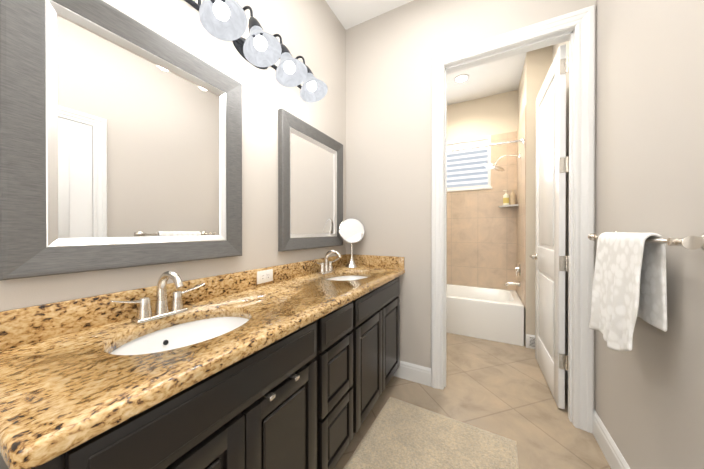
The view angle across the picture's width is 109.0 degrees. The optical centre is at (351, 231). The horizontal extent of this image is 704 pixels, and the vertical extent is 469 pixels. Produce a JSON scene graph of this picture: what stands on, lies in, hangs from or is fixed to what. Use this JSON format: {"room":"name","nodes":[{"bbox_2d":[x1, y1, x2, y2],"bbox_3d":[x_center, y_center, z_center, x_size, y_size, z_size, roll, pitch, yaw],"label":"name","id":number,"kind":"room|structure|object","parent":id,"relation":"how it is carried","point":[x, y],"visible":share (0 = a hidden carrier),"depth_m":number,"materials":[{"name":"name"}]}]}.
{"room":"bathroom","nodes":[
{"label":"bathroom","id":0,"kind":"room"},
{"bbox_2d":[0,0,345,310],"bbox_3d":[-0.335,-0.325,1.889,0.100,3.040,5.010,0,0,28],"label":"wall","id":1,"kind":"structure","parent":0,"point":[312,33],"depth_m":1.40,"materials":[{"name":"beige paint"}]},
{"bbox_2d":[0,0,241,280],"bbox_3d":[-0.748,-0.315,0.971,0.037,0.878,0.728,0,0,28],"label":"mirror","id":2,"kind":"object","parent":1,"relation":"attached to","point":[120,139],"visible":1,"depth_m":0.84,"materials":[{"name":"silver metal"}]},
{"bbox_2d":[0,254,347,349],"bbox_3d":[-0.505,0.258,1.443,0.020,0.100,1.898,0,0,28],"label":"backsplash","id":3,"kind":"structure","parent":1,"relation":"attached to","point":[18,326],"depth_m":0.80,"materials":[{"name":"brown stone"}]},
{"bbox_2d":[184,0,327,102],"bbox_3d":[-0.442,-0.972,1.280,0.283,0.294,0.927,0,0,28],"label":"sconce","id":4,"kind":"object","parent":1,"relation":"attached to","point":[226,20],"visible":1,"depth_m":1.22,"materials":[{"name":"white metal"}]},
{"bbox_2d":[278,108,342,251],"bbox_3d":[-0.266,-0.318,1.871,0.037,0.878,0.740,0,0,28],"label":"mirror","id":5,"kind":"object","parent":1,"relation":"attached to","point":[310,186],"visible":0.98,"depth_m":1.79,"materials":[{"name":"silver metal"}]},
{"bbox_2d":[325,0,525,104],"bbox_3d":[0.464,-1.868,1.455,1.912,0.050,5.010,0,0,28],"label":"ceiling","id":6,"kind":"structure","parent":0,"point":[495,77],"depth_m":2.88,"materials":[{"name":"white paint"}]},
{"bbox_2d":[454,74,468,82],"bbox_3d":[1.323,-1.846,3.032,0.172,0.007,0.172,0,0,28],"label":"recessed light","id":7,"kind":"object","parent":6,"relation":"in","point":[462,78],"visible":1,"depth_m":3.02,"materials":[{"name":"white"}]},
{"bbox_2d":[346,0,595,408],"bbox_3d":[0.725,-0.325,1.951,1.712,3.040,0.120,0,0,28],"label":"wall","id":8,"kind":"structure","parent":0,"point":[390,54],"depth_m":2.04,"materials":[{"name":"beige paint"}]},
{"bbox_2d":[348,254,403,269],"bbox_3d":[0.181,0.254,2.164,0.550,0.100,0.020,0,0,28],"label":"backsplash","id":9,"kind":"structure","parent":8,"relation":"attached to","point":[393,263],"depth_m":2.12,"materials":[{"name":"brown stone"}]},
{"bbox_2d":[393,361,430,386],"bbox_3d":[0.275,1.127,2.121,0.765,0.135,0.014,0,0,28],"label":"baseboard","id":10,"kind":"structure","parent":8,"relation":"attached to","point":[408,371],"depth_m":2.00,"materials":[{"name":"white wood"}]},
{"bbox_2d":[431,5,594,432],"bbox_3d":[1.060,-0.073,1.774,0.938,2.539,0.164,0,0,28],"label":"door frame","id":11,"kind":"structure","parent":8,"relation":"attached to","point":[582,20],"depth_m":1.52,"materials":[{"name":"white wood"}]},
{"bbox_2d":[529,44,568,408],"bbox_3d":[1.554,-0.030,1.996,0.155,2.426,0.814,0,0,28],"label":"door","id":12,"kind":"structure","parent":8,"relation":"in","point":[552,169],"depth_m":1.83,"materials":[{"name":"white wood"}]},
{"bbox_2d":[334,333,610,468],"bbox_3d":[0.464,1.222,1.469,1.912,0.050,5.010,0,0,28],"label":"floor","id":13,"kind":"structure","parent":0,"point":[499,388],"depth_m":1.75,"materials":[{"name":"tile"}]},
{"bbox_2d":[24,274,402,468],"bbox_3d":[-0.273,0.773,1.313,0.553,0.850,1.855,0,0,28],"label":"bathroom vanity","id":14,"kind":"object","parent":13,"relation":"on","point":[295,365],"depth_m":0.82,"materials":[{"name":"black"}]},
{"bbox_2d":[0,266,403,468],"bbox_3d":[-0.266,0.328,1.326,0.553,0.040,1.918,0,0,28],"label":"countertop","id":15,"kind":"structure","parent":14,"relation":"on","point":[55,393],"depth_m":0.59,"materials":[{"name":"brown stone"}]},
{"bbox_2d":[104,271,207,325],"bbox_3d":[-0.650,0.223,0.892,0.157,0.171,0.294,0,0,28],"label":"faucet","id":16,"kind":"object","parent":15,"relation":"on","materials":[{"name":"silver metal"}]},
{"bbox_2d":[96,310,255,365],"bbox_3d":[-0.535,0.424,0.831,0.370,0.172,0.473,0,0,28],"label":"sink","id":17,"kind":"object","parent":15,"relation":"in","point":[136,349],"depth_m":0.92,"materials":[{"name":"white ceramic"}]},
{"bbox_2d":[257,269,272,283],"bbox_3d":[-0.495,0.256,1.433,0.007,0.070,0.115,0,0,28],"label":"outlet plate","id":18,"kind":"object","parent":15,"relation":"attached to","point":[264,276],"depth_m":1.43,"materials":[{"name":"white plastic"}]},
{"bbox_2d":[312,250,343,273],"bbox_3d":[-0.145,0.219,1.835,0.157,0.171,0.294,0,0,28],"label":"faucet","id":19,"kind":"object","parent":15,"relation":"on","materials":[{"name":"silver metal"}]},
{"bbox_2d":[328,274,367,281],"bbox_3d":[-0.030,0.420,1.774,0.370,0.172,0.473,0,0,28],"label":"sink","id":20,"kind":"object","parent":15,"relation":"in","point":[339,277],"depth_m":1.95,"materials":[{"name":"white ceramic"}]},
{"bbox_2d":[339,218,364,267],"bbox_3d":[0.001,0.093,2.131,0.181,0.422,0.158,0,0,28],"label":"makeup mirror","id":21,"kind":"object","parent":15,"relation":"on","point":[352,231],"visible":1,"depth_m":2.12,"materials":[{"name":"silver metal"}]},
{"bbox_2d":[343,397,518,468],"bbox_3d":[0.211,1.190,0.946,0.825,0.016,1.598,0,0,28],"label":"rug","id":22,"kind":"object","parent":13,"relation":"on","point":[399,434],"visible":1,"depth_m":1.39,"materials":[{"name":"beige carpet"}]},
{"bbox_2d":[447,284,523,345],"bbox_3d":[1.315,0.978,3.292,1.484,0.422,0.766,0,0,28],"label":"bathtub","id":23,"kind":"object","parent":13,"relation":"on","point":[493,314],"visible":0.58,"depth_m":2.81,"materials":[{"name":"white ceramic"}]},
{"bbox_2d":[447,90,517,141],"bbox_3d":[1.621,-0.332,3.627,1.712,3.040,0.100,0,0,28],"label":"wall","id":24,"kind":"structure","parent":0,"point":[487,116],"depth_m":3.46,"materials":[{"name":"beige paint"}]},
{"bbox_2d":[447,135,491,191],"bbox_3d":[1.508,-0.947,3.648,0.930,0.730,0.084,0,0,28],"label":"window","id":25,"kind":"structure","parent":24,"relation":"in","point":[467,169],"depth_m":3.57,"materials":[{"name":"white"}]},
{"bbox_2d":[447,131,516,290],"bbox_3d":[1.502,-0.262,3.629,1.500,2.100,0.010,0,0,28],"label":"wall tile","id":26,"kind":"structure","parent":24,"relation":"attached to","point":[481,238],"depth_m":3.43,"materials":[{"name":"beige tile"}]},
{"bbox_2d":[518,45,551,345],"bbox_3d":[2.075,-0.329,2.885,0.212,3.040,0.780,0,0,28],"label":"wall","id":27,"kind":"structure","parent":0,"point":[537,65],"depth_m":2.57,"materials":[{"name":"beige paint"}]},
{"bbox_2d":[498,189,518,207],"bbox_3d":[2.009,-0.433,3.231,0.210,0.230,0.210,0,0,28],"label":"corner shelf","id":28,"kind":"object","parent":27,"relation":"attached to","point":[506,200],"visible":1,"depth_m":3.25,"materials":[{"name":"white ceramic"}]},
{"bbox_2d":[503,190,508,204],"bbox_3d":[2.011,-0.443,3.276,0.067,0.203,0.047,0,0,28],"label":"bottle","id":29,"kind":"object","parent":28,"relation":"on","point":[505,197],"depth_m":3.26,"materials":[{"name":"yellow plastic"}]},
{"bbox_2d":[510,189,514,204],"bbox_3d":[2.080,-0.445,3.245,0.058,0.207,0.058,0,0,28],"label":"bottle","id":30,"kind":"object","parent":28,"relation":"on","point":[512,196],"depth_m":3.22,"materials":[{"name":"beige plastic"}]},
{"bbox_2d":[517,105,525,307],"bbox_3d":[1.975,-0.259,2.933,0.010,2.100,0.770,0,0,28],"label":"wall tile","id":31,"kind":"structure","parent":27,"relation":"attached to","point":[521,208],"depth_m":2.83,"materials":[{"name":"beige tile"}]},
{"bbox_2d":[447,137,524,151],"bbox_3d":[1.166,-0.969,3.006,1.488,0.066,0.066,0,0,28],"label":"shower rod","id":32,"kind":"object","parent":31,"relation":"attached to","point":[522,140],"visible":0.56,"depth_m":2.80,"materials":[{"name":"silver metal"}]},
{"bbox_2d":[484,153,520,170],"bbox_3d":[1.806,-0.826,3.027,0.378,0.189,0.240,0,0,28],"label":"shower head","id":33,"kind":"object","parent":31,"relation":"attached to","point":[495,166],"visible":1,"depth_m":3.02},
{"bbox_2d":[505,282,519,286],"bbox_3d":[1.903,0.619,2.981,0.157,0.069,0.062,0,0,28],"label":"tub spout","id":34,"kind":"object","parent":31,"relation":"attached to","point":[508,283],"depth_m":2.96,"materials":[{"name":"silver metal"}]},
{"bbox_2d":[515,262,520,275],"bbox_3d":[1.943,0.441,2.945,0.053,0.164,0.188,0,0,28],"label":"tub valve","id":35,"kind":"object","parent":31,"relation":"attached to","point":[518,269],"depth_m":2.91,"materials":[{"name":"silver metal"}]},
{"bbox_2d":[528,336,534,347],"bbox_3d":[1.883,1.123,2.532,0.172,0.116,0.007,0,0,28],"label":"baseboard","id":36,"kind":"structure","parent":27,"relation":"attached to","point":[531,341],"depth_m":2.56,"materials":[{"name":"white"}]},
{"bbox_2d":[552,0,703,468],"bbox_3d":[1.262,-0.321,1.035,0.100,3.040,5.010,0,0,28],"label":"wall","id":37,"kind":"structure","parent":0,"point":[649,398],"depth_m":0.97,"materials":[{"name":"beige paint"}]},
{"bbox_2d":[565,370,567,384],"bbox_3d":[1.740,1.127,2.056,0.015,0.135,1.010,0,0,28],"label":"baseboard","id":38,"kind":"structure","parent":37,"relation":"attached to","point":[566,372],"depth_m":1.97,"materials":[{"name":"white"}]},
{"bbox_2d":[593,409,629,468],"bbox_3d":[1.183,1.132,1.015,0.014,0.135,1.109,0,0,28],"label":"baseboard","id":39,"kind":"structure","parent":37,"relation":"attached to","point":[614,457],"depth_m":1.31,"materials":[{"name":"white wood"}]},
{"bbox_2d":[588,231,703,350],"bbox_3d":[1.121,0.238,1.022,0.132,0.480,0.744,0,0,28],"label":"towel rail","id":40,"kind":"object","parent":37,"relation":"attached to","point":[629,286],"visible":1,"depth_m":0.95,"materials":[{"name":"white fabric"}]},
{"bbox_2d":[589,232,667,350],"bbox_3d":[1.110,0.242,1.037,0.103,0.478,0.410,0,0,28],"label":"towel","id":41,"kind":"object","parent":40,"relation":"hanging from","point":[630,281],"depth_m":0.96,"materials":[{"name":"white fabric"}]}
]}

